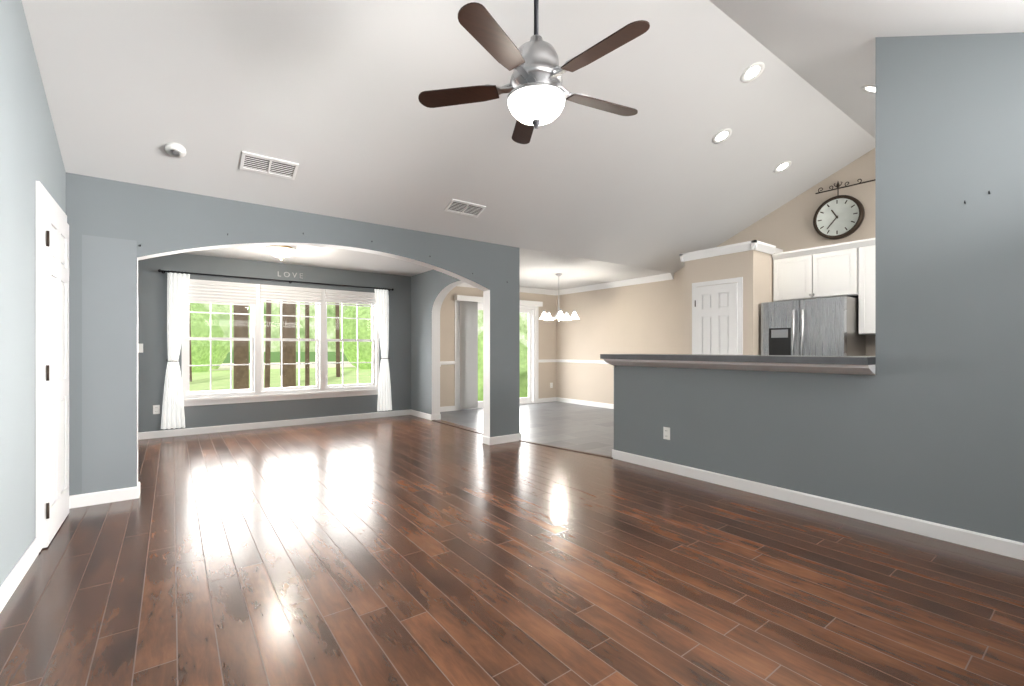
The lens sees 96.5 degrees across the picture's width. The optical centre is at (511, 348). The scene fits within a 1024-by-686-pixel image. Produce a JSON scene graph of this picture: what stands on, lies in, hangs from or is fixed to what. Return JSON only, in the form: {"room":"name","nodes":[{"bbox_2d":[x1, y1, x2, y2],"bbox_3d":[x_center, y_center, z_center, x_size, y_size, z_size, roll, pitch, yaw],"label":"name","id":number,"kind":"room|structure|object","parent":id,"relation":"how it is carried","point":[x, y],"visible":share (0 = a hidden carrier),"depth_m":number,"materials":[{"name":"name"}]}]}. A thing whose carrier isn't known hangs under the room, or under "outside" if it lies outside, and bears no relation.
{"room":"living room","nodes":[
{"label":"living room","id":0,"kind":"room"},
{"bbox_2d":[0,0,65,585],"bbox_3d":[-1.752,-0.675,1.218,0.120,3.669,5.435,0,0,-37],"label":"wall","id":1,"kind":"structure","parent":0,"point":[30,154],"depth_m":2.31,"materials":[{"name":"grey paint"}]},
{"bbox_2d":[0,538,38,612],"bbox_3d":[-1.424,1.114,0.888,0.014,0.092,4.215,0,0,-37],"label":"baseboard","id":2,"kind":"structure","parent":1,"relation":"attached to","point":[10,584],"depth_m":2.24,"materials":[{"name":"white wood"}]},
{"bbox_2d":[36,181,68,551],"bbox_3d":[-2.918,0.102,2.928,0.045,2.100,0.840,0,0,-37],"label":"door","id":3,"kind":"structure","parent":1,"relation":"attached to","point":[52,368],"depth_m":2.76,"materials":[{"name":"white wood"}]},
{"bbox_2d":[66,172,519,495],"bbox_3d":[-1.615,-0.060,4.612,4.150,2.440,0.150,0,0,-37],"label":"wall","id":4,"kind":"structure","parent":0,"point":[153,222],"depth_m":4.07,"materials":[{"name":"grey paint"}]},
{"bbox_2d":[69,482,139,508],"bbox_3d":[-3.059,1.114,3.424,0.414,0.092,0.035,0,0,-37],"label":"baseboard","id":5,"kind":"structure","parent":4,"relation":"attached to","point":[95,498],"depth_m":3.43,"materials":[{"name":"white wood"}]},
{"bbox_2d":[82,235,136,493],"bbox_3d":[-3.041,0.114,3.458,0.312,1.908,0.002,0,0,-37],"label":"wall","id":6,"kind":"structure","parent":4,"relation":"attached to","point":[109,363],"depth_m":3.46,"materials":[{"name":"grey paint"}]},
{"bbox_2d":[482,435,487,444],"bbox_3d":[-0.245,1.114,5.733,0.314,0.092,0.014,0,0,-37],"label":"baseboard","id":7,"kind":"structure","parent":4,"relation":"attached to","point":[484,438],"depth_m":5.58,"materials":[{"name":"white wood"}]},
{"bbox_2d":[488,433,520,444],"bbox_3d":[-0.081,1.114,5.650,0.478,0.092,0.014,0,0,-37],"label":"baseboard","id":8,"kind":"structure","parent":4,"relation":"attached to","point":[512,437],"depth_m":5.63,"materials":[{"name":"white wood"}]},
{"bbox_2d":[138,253,555,431],"bbox_3d":[-2.009,-0.060,7.976,7.370,2.440,0.120,0,0,-37],"label":"wall","id":9,"kind":"structure","parent":0,"point":[152,319],"depth_m":6.95,"materials":[{"name":"grey paint"}]},
{"bbox_2d":[138,344,142,352],"bbox_3d":[-4.762,-0.010,5.846,0.070,0.115,0.016,0,0,-37],"label":"switch","id":10,"kind":"object","parent":9,"relation":"attached to","point":[140,348],"visible":0.82,"depth_m":5.85,"materials":[{"name":"white plastic"}]},
{"bbox_2d":[153,405,159,413],"bbox_3d":[-4.627,0.790,5.950,0.070,0.115,0.010,0,0,-37],"label":"outlet","id":11,"kind":"object","parent":9,"relation":"attached to","point":[156,409],"visible":1,"depth_m":5.95,"materials":[{"name":"white plastic"}]},
{"bbox_2d":[138,410,407,439],"bbox_3d":[-3.306,1.114,6.929,3.800,0.092,0.014,0,0,-37],"label":"baseboard","id":12,"kind":"structure","parent":9,"relation":"attached to","point":[269,424],"depth_m":6.66,"materials":[{"name":"white wood"}]},
{"bbox_2d":[158,269,393,290],"bbox_3d":[-3.310,-1.010,6.868,3.184,0.044,0.107,0,0,-37],"label":"curtain rod","id":13,"kind":"object","parent":9,"relation":"attached to","point":[164,271],"visible":0.96,"depth_m":6.63,"materials":[{"name":"grey metal"}]},
{"bbox_2d":[161,270,189,428],"bbox_3d":[-4.427,0.006,6.016,0.310,2.068,0.137,0,0,-37],"label":"curtain","id":14,"kind":"object","parent":13,"relation":"hanging from","point":[173,415],"visible":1,"depth_m":5.99,"materials":[{"name":"white fabric"}]},
{"bbox_2d":[374,288,391,410],"bbox_3d":[-2.171,0.006,7.692,0.310,2.068,0.137,0,0,-37],"label":"curtain","id":15,"kind":"object","parent":13,"relation":"hanging from","point":[384,403],"visible":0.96,"depth_m":7.67,"materials":[{"name":"white fabric"}]},
{"bbox_2d":[182,279,378,405],"bbox_3d":[-3.353,-0.085,6.943,2.820,1.710,0.175,0,0,-37],"label":"window","id":16,"kind":"structure","parent":9,"relation":"in","point":[259,392],"depth_m":6.82,"materials":[{"name":"white"}]},
{"bbox_2d":[187,279,375,306],"bbox_3d":[-3.316,-0.777,6.892,2.640,0.315,0.029,0,0,-37],"label":"window shade","id":17,"kind":"object","parent":16,"relation":"attached to","point":[215,292],"visible":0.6,"depth_m":6.67,"materials":[{"name":"white fabric"}]},
{"bbox_2d":[278,271,302,277],"bbox_3d":[-3.344,-1.117,6.901,0.346,0.077,0.008,0,0,-37],"label":"love sign","id":18,"kind":"object","parent":9,"relation":"attached to","point":[289,274],"visible":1,"depth_m":6.89,"materials":[{"name":"silver metal"}]},
{"bbox_2d":[440,406,454,411],"bbox_3d":[-1.359,1.114,8.376,0.710,0.092,0.014,0,0,-37],"label":"baseboard","id":19,"kind":"structure","parent":9,"relation":"attached to","point":[447,408],"depth_m":8.49,"materials":[{"name":"white wood"}]},
{"bbox_2d":[440,361,454,364],"bbox_3d":[-1.353,0.263,8.376,0.700,0.065,0.020,0,0,-37],"label":"trim","id":20,"kind":"structure","parent":9,"relation":"attached to","point":[443,362],"depth_m":8.50,"materials":[{"name":"white wood"}]},
{"bbox_2d":[455,301,538,410],"bbox_3d":[-0.291,0.100,9.243,2.040,2.120,0.136,0,0,-37],"label":"door frame","id":21,"kind":"structure","parent":9,"relation":"attached to","point":[533,354],"depth_m":9.75,"materials":[{"name":"white wood"}]},
{"bbox_2d":[454,295,542,408],"bbox_3d":[-0.215,0.062,9.141,2.080,2.125,0.110,0,0,-37],"label":"vertical blinds","id":22,"kind":"object","parent":9,"relation":"attached to","point":[468,351],"visible":1,"depth_m":8.68,"materials":[{"name":"white fabric"}]},
{"bbox_2d":[458,282,556,295],"bbox_3d":[-0.315,-1.230,9.108,3.300,0.100,0.085,0,0,-37],"label":"crown molding","id":23,"kind":"structure","parent":9,"relation":"attached to","point":[522,289],"depth_m":9.66,"materials":[{"name":"white wood"}]},
{"bbox_2d":[539,397,555,402],"bbox_3d":[0.760,1.114,9.950,0.490,0.092,0.014,0,0,-37],"label":"baseboard","id":24,"kind":"structure","parent":9,"relation":"attached to","point":[541,400],"depth_m":9.93,"materials":[{"name":"white wood"}]},
{"bbox_2d":[539,359,555,362],"bbox_3d":[0.766,0.263,9.951,0.500,0.065,0.020,0,0,-37],"label":"trim","id":25,"kind":"structure","parent":9,"relation":"attached to","point":[541,361],"depth_m":9.95,"materials":[{"name":"white wood"}]},
{"bbox_2d":[411,270,464,414],"bbox_3d":[-0.889,-0.060,6.989,0.150,2.440,2.800,0,0,-37],"label":"wall","id":26,"kind":"structure","parent":0,"point":[431,290],"depth_m":7.54,"materials":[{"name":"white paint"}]},
{"bbox_2d":[408,409,431,419],"bbox_3d":[-1.540,1.114,7.727,0.014,0.092,0.809,0,0,-37],"label":"baseboard","id":27,"kind":"structure","parent":26,"relation":"attached to","point":[410,412],"depth_m":7.72,"materials":[{"name":"white wood"}]},
{"bbox_2d":[432,414,440,419],"bbox_3d":[-1.413,1.114,7.831,0.014,0.092,0.824,0,0,-37],"label":"baseboard","id":28,"kind":"structure","parent":26,"relation":"attached to","point":[436,416],"depth_m":7.45,"materials":[{"name":"white wood"}]},
{"bbox_2d":[0,415,1023,685],"bbox_3d":[-0.865,1.210,3.696,4.500,0.100,8.355,0,0,-37],"label":"floor","id":29,"kind":"structure","parent":0,"point":[400,551],"depth_m":2.28,"materials":[{"name":"brown wood"}]},
{"bbox_2d":[432,420,612,458],"bbox_3d":[-0.097,1.156,6.133,0.402,0.008,3.469,0,0,-37],"label":"threshold strip","id":30,"kind":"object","parent":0,"point":[532,442],"depth_m":5.49,"materials":[{"name":"brown wood"}]},
{"bbox_2d":[21,0,1023,289],"bbox_3d":[0.415,-1.899,4.647,7.690,1.360,8.355,0,0,-37],"label":"ceiling","id":31,"kind":"structure","parent":0,"point":[323,94],"depth_m":3.60,"materials":[{"name":"white paint"}]},
{"bbox_2d":[165,142,185,157],"bbox_3d":[-2.457,-1.449,3.339,0.128,0.076,0.124,0,0,-37],"label":"smoke detector","id":32,"kind":"object","parent":31,"relation":"attached to","point":[175,150],"visible":0.94,"depth_m":3.32,"materials":[{"name":"white plastic"}]},
{"bbox_2d":[240,151,298,179],"bbox_3d":[-1.950,-1.470,3.681,0.400,0.084,0.180,0,0,-37],"label":"ceiling vent","id":33,"kind":"object","parent":31,"relation":"in","point":[257,163],"visible":1,"depth_m":3.67,"materials":[{"name":"white metal"}]},
{"bbox_2d":[266,246,295,259],"bbox_3d":[-2.899,-1.195,5.745,0.340,0.170,0.340,0,0,-37],"label":"ceiling light","id":34,"kind":"object","parent":31,"relation":"attached to","point":[281,252],"visible":0.98,"depth_m":5.65,"materials":[{"name":"white glass"}]},
{"bbox_2d":[444,199,485,217],"bbox_3d":[-0.488,-1.466,4.780,0.400,0.084,0.180,0,0,-37],"label":"ceiling vent","id":35,"kind":"object","parent":31,"relation":"in","point":[464,208],"visible":1,"depth_m":4.78,"materials":[{"name":"white metal"}]},
{"bbox_2d":[418,0,649,143],"bbox_3d":[0.167,-1.799,2.407,1.255,1.268,1.237,0,0,-37],"label":"ceiling fan","id":36,"kind":"object","parent":31,"relation":"hanging from","point":[537,91],"visible":1,"depth_m":2.32,"materials":[{"name":"brown wood"}]},
{"bbox_2d":[540,273,578,320],"bbox_3d":[0.786,-0.875,7.829,0.684,0.810,0.658,0,0,-37],"label":"chandelier","id":37,"kind":"object","parent":31,"relation":"hanging from","point":[559,315],"visible":1,"depth_m":7.75,"materials":[{"name":"white glass"}]},
{"bbox_2d":[712,128,731,143],"bbox_3d":[2.137,-2.164,4.652,0.196,0.082,0.184,0,0,-37],"label":"recessed light","id":38,"kind":"object","parent":31,"relation":"in","point":[722,135],"visible":1,"depth_m":4.65,"materials":[{"name":"white plastic"}]},
{"bbox_2d":[741,62,764,82],"bbox_3d":[2.076,-2.385,3.946,0.196,0.082,0.184,0,0,-37],"label":"recessed light","id":39,"kind":"object","parent":31,"relation":"in","point":[752,72],"visible":1,"depth_m":3.94,"materials":[{"name":"white plastic"}]},
{"bbox_2d":[774,161,791,172],"bbox_3d":[3.227,-2.168,5.449,0.196,0.082,0.184,0,0,-37],"label":"recessed light","id":40,"kind":"object","parent":31,"relation":"in","point":[783,166],"visible":1,"depth_m":5.45,"materials":[{"name":"white"}]},
{"bbox_2d":[861,85,874,93],"bbox_3d":[3.098,-2.219,3.912,0.196,0.095,0.178,0,0,-37],"label":"recessed light","id":41,"kind":"object","parent":31,"relation":"in","point":[869,88],"visible":0.46,"depth_m":3.93,"materials":[{"name":"white plastic"}]},
{"bbox_2d":[440,401,613,455],"bbox_3d":[2.129,1.210,5.921,3.420,0.100,8.355,0,0,-37],"label":"floor","id":42,"kind":"structure","parent":0,"point":[586,428],"depth_m":7.10,"materials":[{"name":"grey tile"}]},
{"bbox_2d":[761,296,865,355],"bbox_3d":[3.743,0.280,5.729,0.777,1.760,0.910,0,0,-37],"label":"refrigerator","id":43,"kind":"object","parent":42,"relation":"on","point":[828,326],"visible":0.48,"depth_m":5.45,"materials":[{"name":"silver metal"}]},
{"bbox_2d":[556,148,874,403],"bbox_3d":[3.453,-0.675,6.905,0.120,3.669,8.355,0,0,-37],"label":"wall","id":44,"kind":"structure","parent":0,"point":[646,318],"depth_m":8.13,"materials":[{"name":"beige paint"}]},
{"bbox_2d":[556,359,608,363],"bbox_3d":[2.080,0.263,8.635,0.020,0.065,3.700,0,0,-37],"label":"trim","id":45,"kind":"structure","parent":44,"relation":"attached to","point":[557,360],"depth_m":9.46,"materials":[{"name":"white wood"}]},
{"bbox_2d":[556,397,613,408],"bbox_3d":[2.082,1.114,8.637,0.014,0.092,3.700,0,0,-37],"label":"baseboard","id":46,"kind":"structure","parent":44,"relation":"attached to","point":[596,404],"depth_m":9.37,"materials":[{"name":"white wood"}]},
{"bbox_2d":[556,273,673,294],"bbox_3d":[1.860,-1.230,8.877,0.085,0.100,2.850,0,0,-37],"label":"crown molding","id":47,"kind":"structure","parent":44,"relation":"attached to","point":[650,279],"depth_m":8.65,"materials":[{"name":"white wood"}]},
{"bbox_2d":[772,241,863,334],"bbox_3d":[3.921,-0.723,5.866,0.363,1.104,0.950,0,0,-37],"label":"upper cabinet","id":48,"kind":"object","parent":44,"relation":"attached to","point":[840,269],"depth_m":5.74,"materials":[{"name":"white wood"}]},
{"bbox_2d":[813,179,874,239],"bbox_3d":[4.243,-1.760,5.639,0.119,0.740,0.910,0,0,-37],"label":"wall clock","id":49,"kind":"object","parent":44,"relation":"attached to","point":[838,216],"visible":0.92,"depth_m":5.75,"materials":[{"name":"brown metal"}]},
{"bbox_2d":[856,238,874,334],"bbox_3d":[4.432,-0.723,5.178,0.363,1.104,0.764,0,0,-37],"label":"upper cabinet","id":50,"kind":"object","parent":44,"relation":"attached to","point":[865,248],"depth_m":5.32,"materials":[{"name":"white wood"}]},
{"bbox_2d":[685,250,774,354],"bbox_3d":[3.143,-0.070,6.509,0.850,2.460,0.980,0,0,-37],"label":"wall","id":51,"kind":"structure","parent":0,"point":[753,269],"depth_m":6.03,"materials":[{"name":"beige paint"}]},
{"bbox_2d":[692,277,742,354],"bbox_3d":[2.748,0.107,6.216,0.127,2.090,0.720,0,0,-37],"label":"door","id":52,"kind":"structure","parent":51,"relation":"attached to","point":[717,319],"depth_m":6.20,"materials":[{"name":"white wood"}]},
{"bbox_2d":[679,240,782,261],"bbox_3d":[3.123,-1.325,6.494,0.900,0.110,1.080,0,0,-37],"label":"crown molding","id":53,"kind":"structure","parent":51,"relation":"attached to","point":[760,246],"depth_m":6.11,"materials":[{"name":"white wood"}]},
{"bbox_2d":[614,32,1023,542],"bbox_3d":[2.268,-0.478,3.352,0.120,3.276,3.825,0,0,-37],"label":"wall","id":54,"kind":"structure","parent":0,"point":[925,422],"depth_m":2.86,"materials":[{"name":"grey paint"}]},
{"bbox_2d":[663,427,669,439],"bbox_3d":[1.463,0.800,4.327,0.010,0.115,0.070,0,0,-37],"label":"outlet","id":55,"kind":"object","parent":54,"relation":"attached to","point":[666,432],"visible":1,"depth_m":4.32,"materials":[{"name":"white plastic"}]},
{"bbox_2d":[600,354,874,374],"bbox_3d":[1.841,0.115,4.044,0.580,0.120,2.295,0,0,-37],"label":"countertop","id":56,"kind":"structure","parent":54,"relation":"on","point":[862,365],"depth_m":3.57,"materials":[{"name":"grey stone"}]},
{"bbox_2d":[612,449,1023,559],"bbox_3d":[2.201,1.114,3.330,0.014,0.092,3.809,0,0,-37],"label":"baseboard","id":57,"kind":"structure","parent":54,"relation":"attached to","point":[955,535],"depth_m":3.15,"materials":[{"name":"white wood"}]},
{"label":"outside","id":58,"kind":"structure","parent":0,"visible":0},
{"bbox_2d":[190,361,371,391],"bbox_3d":[-19.023,1.452,37.132,105.000,0.115,66.880,0,0,-37],"label":"ground","id":59,"kind":"structure","parent":58,"point":[225,382],"depth_m":23.31,"materials":[{"name":"green plant"}]},
{"bbox_2d":[189,303,191,381],"bbox_3d":[-13.989,-5.690,19.618,0.421,14.303,0.220,0,0,-37],"label":"tree","id":60,"kind":"object","parent":59,"relation":"on","point":[190,345],"depth_m":19.65,"materials":[{"name":"plant"}]},
{"bbox_2d":[190,301,223,371],"bbox_3d":[-20.893,-0.482,28.039,5.361,5.780,5.298,0,0,-37],"label":"bush","id":61,"kind":"object","parent":59,"relation":"on","point":[204,331],"depth_m":27.55,"materials":[{"name":"green plant"}]},
{"bbox_2d":[212,340,230,368],"bbox_3d":[-20.936,0.098,31.262,2.884,2.958,2.506,0,0,-37],"label":"bush","id":62,"kind":"object","parent":59,"relation":"on","point":[225,346],"depth_m":31.34,"materials":[{"name":"green plant"}]},
{"bbox_2d":[233,303,248,389],"bbox_3d":[-7.475,-5.690,12.623,0.361,14.301,0.380,0,0,-37],"label":"tree","id":63,"kind":"object","parent":59,"relation":"on","point":[242,321],"depth_m":12.47,"materials":[{"name":"brown plant"}]},
{"bbox_2d":[264,300,270,387],"bbox_3d":[-8.305,-5.690,15.744,0.392,14.302,0.170,0,0,-37],"label":"tree","id":64,"kind":"object","parent":59,"relation":"on","point":[267,351],"depth_m":15.63,"materials":[{"name":"brown plant"}]},
{"bbox_2d":[280,301,280,375],"bbox_3d":[-12.138,-5.690,24.108,0.312,14.302,0.240,0,0,-37],"label":"tree","id":65,"kind":"object","parent":59,"relation":"on","point":[280,337],"depth_m":24.02,"materials":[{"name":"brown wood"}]},
{"bbox_2d":[282,301,295,386],"bbox_3d":[-6.737,-5.690,13.794,0.380,14.301,0.400,0,0,-37],"label":"tree","id":66,"kind":"object","parent":59,"relation":"on","point":[288,325],"depth_m":13.64,"materials":[{"name":"brown plant"}]},
{"bbox_2d":[305,302,309,385],"bbox_3d":[-7.362,-5.690,16.445,0.143,14.300,0.150,0,0,-37],"label":"tree","id":67,"kind":"object","parent":59,"relation":"on","point":[307,367],"depth_m":16.38,"materials":[{"name":"brown plant"}]},
{"bbox_2d":[335,303,339,376],"bbox_3d":[-8.774,-5.690,22.870,0.351,14.302,0.200,0,0,-37],"label":"tree","id":68,"kind":"object","parent":59,"relation":"on","point":[337,321],"depth_m":22.83,"materials":[{"name":"brown plant"}]},
{"bbox_2d":[335,304,371,368],"bbox_3d":[-9.804,-1.046,32.239,4.686,5.036,4.810,0,0,-37],"label":"bush","id":69,"kind":"object","parent":59,"relation":"on","point":[349,326],"depth_m":30.26,"materials":[{"name":"green plant"}]},
{"bbox_2d":[478,335,481,355],"bbox_3d":[-1.770,0.531,12.043,2.398,2.558,2.290,0,0,-37],"label":"bush","id":70,"kind":"object","parent":59,"relation":"on","point":[479,345],"depth_m":11.40,"materials":[{"name":"green plant"}]},
{"bbox_2d":[478,331,527,400],"bbox_3d":[-0.292,0.904,12.495,2.826,3.087,2.871,0,0,-37],"label":"bush","id":71,"kind":"object","parent":59,"relation":"on","point":[523,374],"depth_m":11.33,"materials":[{"name":"green plant"}]},
{"bbox_2d":[199,300,527,362],"bbox_3d":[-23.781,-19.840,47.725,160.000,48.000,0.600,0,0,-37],"label":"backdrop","id":72,"kind":"structure","parent":58,"point":[275,320],"depth_m":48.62,"materials":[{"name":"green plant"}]}
]}

